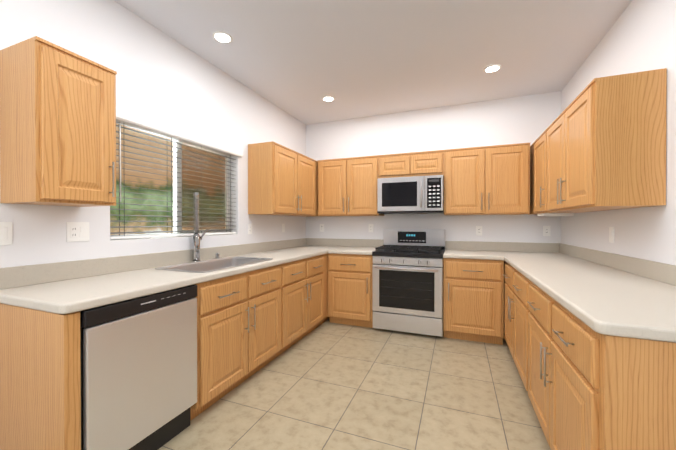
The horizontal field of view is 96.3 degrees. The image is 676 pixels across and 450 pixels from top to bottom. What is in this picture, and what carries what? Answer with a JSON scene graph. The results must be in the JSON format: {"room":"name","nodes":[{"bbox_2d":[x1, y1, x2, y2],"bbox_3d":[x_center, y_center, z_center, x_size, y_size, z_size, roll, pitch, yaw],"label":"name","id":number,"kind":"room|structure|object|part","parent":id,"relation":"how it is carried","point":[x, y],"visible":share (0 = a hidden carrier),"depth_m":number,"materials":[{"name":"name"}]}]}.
{"room":"kitchen","nodes":[
{"label":"kitchen","id":0,"kind":"room"},
{"bbox_2d":[0,0,305,285],"bbox_3d":[-1.831,-0.119,1.290,0.150,2.705,7.000,0,0,22],"label":"wall","id":1,"kind":"structure","parent":0,"point":[161,76],"depth_m":2.17,"materials":[{"name":"white paint"}]},
{"bbox_2d":[0,222,11,244],"bbox_3d":[-1.671,0.042,1.480,0.010,0.115,0.116,0,0,22],"label":"switch plate","id":2,"kind":"object","parent":1,"relation":"attached to","point":[5,233],"visible":1,"depth_m":1.51,"materials":[{"name":"white plastic"}]},
{"bbox_2d":[0,36,116,206],"bbox_3d":[-1.433,-0.483,1.587,0.365,0.750,0.350,0,0,22],"label":"upper cabinet","id":3,"kind":"object","parent":1,"relation":"attached to","point":[57,125],"visible":1,"depth_m":1.46,"materials":[{"name":"brown wood"}]},
{"bbox_2d":[66,222,88,241],"bbox_3d":[-1.545,0.041,1.801,0.010,0.115,0.116,0,0,22],"label":"electrical outlet plate","id":4,"kind":"object","parent":1,"relation":"attached to","point":[77,231],"visible":1,"depth_m":1.80,"materials":[{"name":"white plastic"}]},
{"bbox_2d":[0,238,307,289],"bbox_3d":[-1.077,0.256,2.977,0.019,0.105,3.310,0,0,22],"label":"backsplash","id":5,"kind":"structure","parent":1,"relation":"attached to","point":[17,276],"depth_m":1.97,"materials":[{"name":"laminate"}]},
{"bbox_2d":[110,123,237,240],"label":"window","id":6,"kind":"structure","parent":1,"relation":"in","point":[177,194],"depth_m":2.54,"materials":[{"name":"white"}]},
{"bbox_2d":[110,106,242,238],"bbox_3d":[-1.271,-0.345,2.551,0.106,0.872,1.300,0,0,22],"label":"window blinds","id":7,"kind":"object","parent":6,"relation":"attached to","point":[128,118],"visible":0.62,"depth_m":2.38,"materials":[{"name":"white plastic"}]},
{"bbox_2d":[182,145,224,229],"bbox_3d":[-1.278,-0.330,2.862,0.002,0.790,0.595,0,0,22],"label":"screen","id":8,"kind":"object","parent":6,"relation":"attached to","point":[199,189],"depth_m":2.88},
{"bbox_2d":[248,224,251,233],"bbox_3d":[-0.957,0.042,3.293,0.008,0.115,0.070,0,0,22],"label":"electrical outlet plate","id":9,"kind":"object","parent":1,"relation":"attached to","point":[249,228],"visible":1,"depth_m":3.29,"materials":[{"name":"white plastic"}]},
{"bbox_2d":[248,141,315,216],"bbox_3d":[-0.635,-0.495,3.656,0.330,0.750,0.985,0,0,22],"label":"upper cabinet","id":10,"kind":"object","parent":1,"relation":"attached to","point":[282,180],"depth_m":3.26,"materials":[{"name":"brown wood"}]},
{"bbox_2d":[316,161,321,216],"bbox_3d":[-0.389,-0.498,4.282,0.330,0.750,0.360,0,0,22],"label":"upper cabinet","id":11,"kind":"object","parent":1,"relation":"attached to","point":[316,161],"depth_m":4.16,"materials":[{"name":"brown wood"}]},
{"bbox_2d":[158,319,550,449],"bbox_3d":[1.192,1.290,0.106,6.650,0.100,7.300,0,0,22],"label":"floor","id":12,"kind":"structure","parent":0,"point":[326,385],"depth_m":2.11,"materials":[{"name":"tile"}]},
{"bbox_2d":[0,303,80,449],"bbox_3d":[-1.386,0.799,1.367,0.618,0.868,0.058,0,0,22],"label":"end panel","id":13,"kind":"object","parent":12,"relation":"on","point":[40,385],"visible":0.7,"depth_m":1.29,"materials":[{"name":"brown wood"}]},
{"bbox_2d":[79,285,196,449],"bbox_3d":[-1.244,0.798,1.675,0.605,0.867,0.610,0,0,22],"label":"dishwasher","id":14,"kind":"object","parent":12,"relation":"on","point":[138,358],"visible":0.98,"depth_m":1.51,"materials":[{"name":"silver plastic"}]},
{"bbox_3d":[-0.978,0.402,1.568,0.033,0.073,0.602,0,0,22],"label":"panel","id":15,"kind":"part","parent":14,"relation":"part of","materials":[{"name":"black plastic"}]},
{"bbox_2d":[190,253,328,420],"bbox_3d":[-0.639,0.789,3.174,0.640,0.868,2.611,0,0,22],"label":"base cabinet","id":16,"kind":"object","parent":12,"relation":"on","point":[250,323],"visible":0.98,"depth_m":2.33,"materials":[{"name":"brown wood"}]},
{"bbox_2d":[0,245,339,313],"bbox_3d":[-0.776,0.331,2.858,0.660,0.043,3.307,0,0,22],"label":"countertop","id":17,"kind":"structure","parent":16,"relation":"on","point":[70,296],"depth_m":1.61,"materials":[{"name":"stone"}]},
{"bbox_2d":[192,192,218,261],"bbox_3d":[-1.155,0.017,2.660,0.064,0.585,0.289,0,0,22],"label":"faucet","id":18,"kind":"object","parent":17,"relation":"on","point":[197,238],"visible":1,"depth_m":2.54,"materials":[{"name":"silver metal"}]},
{"bbox_2d":[155,256,272,272],"bbox_3d":[-0.946,0.403,2.448,0.480,0.196,0.840,0,0,22],"label":"sink","id":19,"kind":"object","parent":17,"relation":"in","point":[212,265],"visible":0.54,"depth_m":2.59,"materials":[{"name":"silver metal"}]},
{"bbox_2d":[332,246,377,254],"bbox_3d":[0.266,0.325,3.883,0.527,0.043,0.635,0,0,22],"label":"countertop","id":20,"kind":"structure","parent":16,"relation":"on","point":[343,249],"depth_m":3.64,"materials":[{"name":"laminate"}]},
{"bbox_2d":[327,253,372,327],"bbox_3d":[0.234,0.785,3.872,0.574,0.868,0.640,0,0,22],"label":"base cabinet","id":21,"kind":"object","parent":12,"relation":"on","point":[349,289],"visible":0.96,"depth_m":3.61,"materials":[{"name":"brown wood"}]},
{"bbox_2d":[372,229,444,336],"bbox_3d":[0.853,0.625,3.599,0.763,1.150,0.692,0,0,22],"label":"stove","id":22,"kind":"object","parent":12,"relation":"on","point":[407,280],"visible":1,"depth_m":3.36,"materials":[{"name":"grey metal"}]},
{"bbox_3d":[0.738,0.432,3.307,0.683,0.114,0.067,0,0,22],"label":"handle","id":23,"kind":"part","parent":22,"relation":"part of","materials":[{"name":"silver metal"}]},
{"bbox_2d":[443,258,503,344],"bbox_3d":[1.489,0.788,3.377,0.570,0.868,0.640,0,0,22],"label":"base cabinet","id":24,"kind":"object","parent":12,"relation":"on","point":[473,299],"visible":1,"depth_m":3.12,"materials":[{"name":"brown wood"}]},
{"bbox_2d":[503,260,523,380],"bbox_3d":[1.743,0.793,2.408,0.605,0.868,1.048,0,0,22],"label":"base cabinet","id":25,"kind":"object","parent":12,"relation":"on","point":[513,279],"depth_m":2.49,"materials":[{"name":"brown wood"}]},
{"bbox_2d":[443,249,675,342],"bbox_3d":[1.397,0.334,2.282,1.204,0.043,2.784,0,0,22],"label":"countertop","id":26,"kind":"structure","parent":25,"relation":"on","point":[601,299],"depth_m":1.45,"materials":[{"name":"stone"}]},
{"bbox_2d":[523,276,675,449],"bbox_3d":[1.351,0.799,1.413,0.605,0.868,1.090,0,0,22],"label":"base cabinet","id":27,"kind":"object","parent":12,"relation":"on","point":[587,387],"depth_m":1.06,"materials":[{"name":"brown wood"}]},
{"bbox_2d":[114,0,631,124],"bbox_3d":[1.192,-1.515,0.090,6.650,0.100,7.300,0,0,22],"label":"ceiling","id":28,"kind":"structure","parent":0,"point":[298,59],"depth_m":2.51,"materials":[{"name":"white paint"}]},
{"bbox_2d":[212,31,232,42],"bbox_3d":[-0.907,-1.472,2.380,0.150,0.010,0.150,0,0,22],"label":"recessed light","id":29,"kind":"object","parent":28,"relation":"in","point":[221,37],"visible":1,"depth_m":2.37,"materials":[{"name":"white"}]},
{"bbox_2d":[322,96,334,101],"bbox_3d":[-0.113,-1.479,3.554,0.150,0.010,0.150,0,0,22],"label":"recessed light","id":30,"kind":"object","parent":28,"relation":"in","point":[328,98],"visible":1,"depth_m":3.53,"materials":[{"name":"white"}]},
{"bbox_2d":[483,64,500,72],"bbox_3d":[1.458,-1.475,2.862,0.150,0.010,0.150,0,0,22],"label":"recessed light","id":31,"kind":"object","parent":28,"relation":"in","point":[492,68],"visible":1,"depth_m":2.85,"materials":[{"name":"white"}]},
{"bbox_2d":[306,91,560,249],"bbox_3d":[2.503,-0.131,3.424,6.650,2.705,0.150,0,0,22],"label":"wall","id":32,"kind":"structure","parent":0,"point":[530,119],"depth_m":3.80,"materials":[{"name":"white paint"}]},
{"bbox_2d":[320,224,323,231],"bbox_3d":[-0.236,0.041,4.420,0.070,0.115,0.008,0,0,22],"label":"electrical outlet plate","id":33,"kind":"object","parent":32,"relation":"attached to","point":[321,227],"visible":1,"depth_m":4.42,"materials":[{"name":"white plastic"}]},
{"bbox_2d":[308,238,382,246],"bbox_3d":[0.086,0.249,4.289,1.160,0.105,0.016,0,0,22],"label":"trim","id":34,"kind":"structure","parent":32,"relation":"attached to","point":[311,241],"depth_m":4.27,"materials":[{"name":"laminate"}]},
{"bbox_2d":[318,155,383,215],"bbox_3d":[0.166,-0.497,4.062,0.842,0.750,0.365,0,0,22],"label":"upper cabinet","id":35,"kind":"object","parent":32,"relation":"attached to","point":[347,186],"visible":0.98,"depth_m":3.91,"materials":[{"name":"brown wood"}]},
{"bbox_2d":[369,224,373,231],"bbox_3d":[0.453,0.042,4.148,0.070,0.115,0.008,0,0,22],"label":"electrical outlet plate","id":36,"kind":"object","parent":32,"relation":"attached to","point":[371,227],"visible":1,"depth_m":4.14,"materials":[{"name":"white plastic"}]},
{"bbox_2d":[379,150,443,177],"bbox_3d":[0.922,-0.723,3.781,0.766,0.295,0.330,0,0,22],"label":"upper cabinet","id":37,"kind":"object","parent":32,"relation":"attached to","point":[424,163],"visible":0.94,"depth_m":3.62,"materials":[{"name":"brown wood"}]},
{"bbox_2d":[377,175,443,213],"bbox_3d":[0.901,-0.358,3.728,0.760,0.424,0.444,0,0,22],"label":"microwave","id":38,"kind":"object","parent":37,"relation":"attached to","point":[413,195],"visible":1,"depth_m":3.55,"materials":[{"name":"grey metal"}]},
{"bbox_2d":[476,226,481,235],"bbox_3d":[1.703,0.070,3.655,0.070,0.115,0.008,0,0,22],"label":"electrical outlet plate","id":39,"kind":"object","parent":32,"relation":"attached to","point":[478,230],"visible":1,"depth_m":3.65,"materials":[{"name":"white plastic"}]},
{"bbox_2d":[444,143,529,214],"bbox_3d":[1.673,-0.494,3.468,0.858,0.750,0.365,0,0,22],"label":"upper cabinet","id":40,"kind":"object","parent":32,"relation":"attached to","point":[490,180],"visible":1,"depth_m":3.32,"materials":[{"name":"brown wood"}]},
{"bbox_2d":[445,241,557,252],"bbox_3d":[1.889,0.253,3.579,1.170,0.105,0.016,0,0,22],"label":"trim","id":41,"kind":"structure","parent":32,"relation":"attached to","point":[453,245],"depth_m":3.55,"materials":[{"name":"laminate"}]},
{"bbox_2d":[543,226,549,235],"bbox_3d":[2.346,0.067,3.402,0.070,0.115,0.008,0,0,22],"label":"electrical outlet plate","id":42,"kind":"object","parent":32,"relation":"attached to","point":[546,230],"visible":1,"depth_m":3.40,"materials":[{"name":"white plastic"}]},
{"bbox_2d":[561,0,675,270],"bbox_3d":[1.257,-0.112,0.072,0.150,2.705,7.000,0,0,22],"label":"wall","id":43,"kind":"structure","parent":0,"point":[640,36],"depth_m":1.93,"materials":[{"name":"white paint"}]},
{"bbox_2d":[528,145,531,214],"bbox_3d":[2.246,-0.492,3.244,0.330,0.750,0.361,0,0,22],"label":"upper cabinet","id":44,"kind":"object","parent":43,"relation":"attached to","point":[531,145],"depth_m":3.34,"materials":[{"name":"brown wood"}]},
{"bbox_2d":[532,132,581,214],"bbox_3d":[2.093,-0.490,2.856,0.330,0.750,0.474,0,0,22],"label":"upper cabinet","id":45,"kind":"object","parent":43,"relation":"attached to","point":[538,146],"depth_m":2.95,"materials":[{"name":"brown wood"}]},
{"bbox_2d":[537,213,573,215],"bbox_3d":[2.124,-0.101,2.966,0.240,0.027,0.260,0,0,22],"label":"under-cabinet light","id":46,"kind":"object","parent":45,"relation":"attached to","point":[556,214],"visible":1,"depth_m":2.85,"materials":[{"name":"white plastic"}]},
{"bbox_2d":[544,68,666,211],"bbox_3d":[1.825,-0.486,2.177,0.330,0.750,0.985,0,0,22],"label":"upper cabinet","id":47,"kind":"object","parent":43,"relation":"attached to","point":[598,144],"depth_m":1.75,"materials":[{"name":"brown wood"}]},
{"bbox_2d":[609,227,613,242],"bbox_3d":[2.028,0.073,2.245,0.010,0.115,0.070,0,0,22],"label":"switch plate","id":48,"kind":"object","parent":43,"relation":"attached to","point":[611,234],"visible":1,"depth_m":2.24,"materials":[{"name":"white plastic"}]},
{"bbox_2d":[558,243,675,285],"bbox_3d":[1.951,0.262,2.065,0.019,0.105,2.787,0,0,22],"label":"trim","id":49,"kind":"structure","parent":43,"relation":"attached to","point":[660,272],"depth_m":2.01,"materials":[{"name":"laminate"}]}
]}

